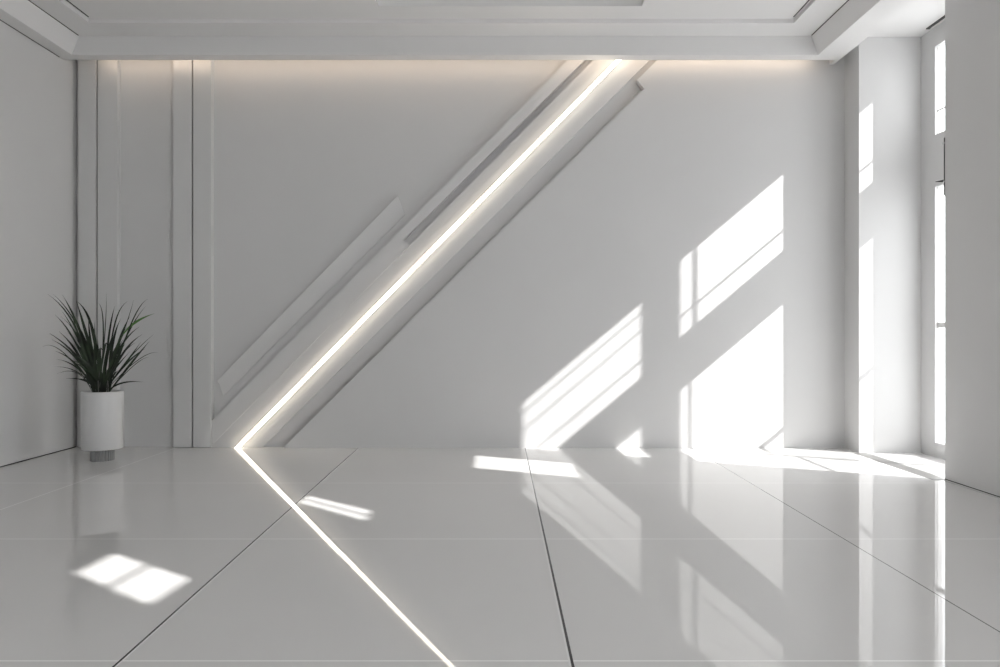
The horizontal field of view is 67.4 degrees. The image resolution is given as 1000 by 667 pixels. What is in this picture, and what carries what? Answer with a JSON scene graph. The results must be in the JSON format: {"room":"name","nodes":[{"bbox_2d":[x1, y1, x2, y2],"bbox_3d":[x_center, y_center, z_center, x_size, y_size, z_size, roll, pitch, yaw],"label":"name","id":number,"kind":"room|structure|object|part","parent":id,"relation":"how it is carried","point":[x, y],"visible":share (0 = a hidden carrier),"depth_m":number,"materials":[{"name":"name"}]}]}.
{"room":"empty living room","nodes":[
{"label":"empty living room","id":0,"kind":"room"},
{"bbox_2d":[0,21,76,465],"bbox_3d":[-3.925,-0.792,1.900,0.150,3.645,10.200,0,0,0],"label":"wall","id":1,"kind":"structure","parent":0,"point":[38,87],"depth_m":6.23,"materials":[{"name":"paint"}]},
{"bbox_2d":[0,20,58,56],"bbox_3d":[-3.848,-2.414,1.675,0.004,0.005,9.750,0,0,0],"label":"trim","id":2,"kind":"structure","parent":1,"relation":"attached to","point":[0,20],"depth_m":6.13,"materials":[{"name":"white paint"}]},
{"bbox_2d":[0,446,75,466],"bbox_3d":[-3.848,1.027,1.800,0.004,0.006,10.000,0,0,0],"label":"baseboard","id":3,"kind":"structure","parent":1,"relation":"attached to","point":[75,446],"depth_m":6.22,"materials":[{"name":"grey"}]},
{"bbox_2d":[28,0,848,35],"bbox_3d":[-0.425,-2.599,1.710,6.850,0.033,9.820,0,0,0],"label":"trim","id":4,"kind":"structure","parent":1,"relation":"attached to","point":[817,12],"depth_m":6.31,"materials":[{"name":"white paint"}]},
{"bbox_2d":[0,0,912,59],"bbox_3d":[-0.425,-2.500,1.715,6.850,0.164,9.830,0,0,0],"label":"trim","id":5,"kind":"structure","parent":1,"relation":"attached to","point":[856,20],"depth_m":6.51,"materials":[{"name":"white paint"}]},
{"bbox_2d":[65,0,810,18],"bbox_3d":[-0.050,-2.625,1.900,7.900,0.020,10.200,0,0,0],"label":"ceiling","id":6,"kind":"structure","parent":0,"point":[95,9],"depth_m":6.07,"materials":[{"name":"white paint"}]},
{"bbox_2d":[377,0,642,3],"bbox_3d":[0.080,-2.715,5.145,2.148,0.160,1.730,0,0,0],"label":"trim","id":7,"kind":"structure","parent":6,"relation":"attached to","point":[378,1],"depth_m":5.99,"materials":[{"name":"white paint"}]},
{"bbox_2d":[77,57,843,447],"bbox_3d":[-0.395,-0.792,6.875,7.110,3.645,0.250,0,0,0],"label":"wall","id":8,"kind":"structure","parent":0,"point":[664,268],"depth_m":6.75,"materials":[{"name":"paint"}]},
{"bbox_2d":[78,60,96,446],"bbox_3d":[-3.722,-0.794,6.793,0.158,3.641,0.075,0,0,0],"label":"trim","id":9,"kind":"structure","parent":8,"relation":"attached to","point":[87,69],"depth_m":6.76,"materials":[{"name":"white paint"}]},
{"bbox_2d":[97,60,97,341],"bbox_3d":[-3.637,-0.743,6.808,0.016,3.545,0.045,0,0,0],"label":"trim","id":10,"kind":"structure","parent":8,"relation":"attached to","point":[97,60],"depth_m":6.79,"materials":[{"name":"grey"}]},
{"bbox_2d":[98,60,119,389],"bbox_3d":[-3.542,-0.794,6.798,0.180,3.641,0.065,0,0,0],"label":"trim","id":11,"kind":"structure","parent":8,"relation":"attached to","point":[108,70],"depth_m":6.76,"materials":[{"name":"white paint"}]},
{"bbox_2d":[173,60,192,446],"bbox_3d":[-2.861,-0.794,6.793,0.168,3.641,0.075,0,0,0],"label":"trim","id":12,"kind":"structure","parent":8,"relation":"attached to","point":[182,69],"depth_m":6.76,"materials":[{"name":"white paint"}]},
{"bbox_2d":[193,60,213,446],"bbox_3d":[-2.684,-0.794,6.793,0.162,3.641,0.075,0,0,0],"label":"trim","id":13,"kind":"structure","parent":8,"relation":"attached to","point":[203,70],"depth_m":6.76,"materials":[{"name":"white paint"}]},
{"bbox_2d":[217,196,404,395],"bbox_3d":[-1.711,-0.341,6.805,1.695,1.812,0.050,0,0,0],"label":"trim","id":14,"kind":"structure","parent":8,"relation":"attached to","point":[394,211],"depth_m":6.79,"materials":[{"name":"paint"}]},
{"bbox_2d":[212,60,585,443],"bbox_3d":[-0.845,-0.804,6.799,3.514,3.622,0.062,0,0,0],"label":"trim","id":15,"kind":"structure","parent":8,"relation":"attached to","point":[396,246],"depth_m":6.77,"materials":[{"name":"paint"}]},
{"bbox_2d":[235,60,620,447],"bbox_3d":[-0.620,-0.754,6.753,3.528,3.563,0.043,0,0,0],"label":"light strip","id":16,"kind":"object","parent":8,"relation":"attached to","point":[616,62],"visible":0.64,"depth_m":6.73,"materials":[{"name":"white plastic"}]},
{"bbox_2d":[829,60,838,64],"bbox_3d":[2.982,-2.517,6.690,0.035,0.197,0.120,0,0,0],"label":"trim","id":17,"kind":"structure","parent":8,"relation":"attached to","point":[831,62],"depth_m":6.71,"materials":[{"name":"white paint"}]},
{"bbox_2d":[0,446,999,666],"bbox_3d":[-0.050,1.090,1.950,8.100,0.120,10.300,0,0,0],"label":"floor","id":18,"kind":"structure","parent":0,"point":[280,556],"depth_m":3.43,"materials":[{"name":"tile"}]},
{"bbox_2d":[45,295,156,461],"bbox_3d":[-3.256,0.355,6.094,1.022,1.350,0.428,0,0,0],"label":"potted plant","id":19,"kind":"object","parent":18,"relation":"on","point":[102,407],"visible":1,"depth_m":6.04,"materials":[{"name":"green plant"}]},
{"bbox_3d":[-3.233,0.702,6.100,0.310,0.468,0.310,0,0,0],"label":"pot","id":20,"kind":"part","parent":19,"relation":"part of","materials":[{"name":"white ceramic"}]},
{"bbox_2d":[844,37,920,452],"bbox_3d":[3.400,-0.792,6.737,0.601,3.645,0.526,0,0,0],"label":"pillar","id":21,"kind":"structure","parent":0,"point":[882,75],"depth_m":6.47,"materials":[{"name":"paint"}]},
{"bbox_2d":[921,0,999,495],"bbox_3d":[3.494,-0.792,3.237,0.733,3.645,6.474,0,0,0],"label":"wall","id":22,"kind":"structure","parent":0,"point":[972,27],"depth_m":5.05,"materials":[{"name":"paint"}]},
{"bbox_2d":[855,453,944,479],"bbox_3d":[3.105,1.029,5.870,0.120,0.002,1.200,0,0,0],"label":"trim","id":23,"kind":"structure","parent":22,"relation":"attached to","point":[873,457],"depth_m":5.80,"materials":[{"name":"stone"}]},
{"bbox_2d":[868,0,944,36],"bbox_3d":[3.350,-2.587,5.325,0.700,0.055,3.350,0,0,0],"label":"ceiling","id":24,"kind":"structure","parent":22,"relation":"attached to","point":[913,20],"depth_m":6.13,"materials":[{"name":"white paint"}]},
{"bbox_2d":[926,15,944,28],"bbox_3d":[3.587,-2.555,5.620,0.031,0.009,1.340,0,0,0],"label":"blind rail","id":25,"kind":"object","parent":22,"relation":"attached to","point":[943,17],"visible":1,"depth_m":6.16,"materials":[{"name":"grey metal"}]},
{"bbox_2d":[936,137,944,195],"bbox_3d":[3.101,-1.175,5.279,0.072,0.410,0.015,0,0,0],"label":"bar","id":26,"kind":"object","parent":22,"relation":"attached to","point":[944,137],"visible":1,"depth_m":5.28,"materials":[{"name":"grey metal"}]},
{"bbox_2d":[937,185,944,443],"bbox_3d":[3.659,-0.158,5.990,0.012,2.135,0.550,0,0,0],"label":"window","id":27,"kind":"structure","parent":22,"relation":"in","point":[939,324],"depth_m":6.26,"materials":[{"name":"white"}]},
{"bbox_2d":[937,42,944,133],"bbox_3d":[3.659,-2.027,5.990,0.012,0.735,0.550,0,0,0],"label":"window","id":28,"kind":"structure","parent":22,"relation":"in","point":[942,108],"depth_m":6.26,"materials":[{"name":"white"}]},
{"bbox_2d":[945,479,999,498],"bbox_3d":[3.121,1.028,4.380,0.012,0.005,1.760,0,0,0],"label":"baseboard","id":29,"kind":"structure","parent":22,"relation":"attached to","point":[945,480],"depth_m":4.92,"materials":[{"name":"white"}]}
]}

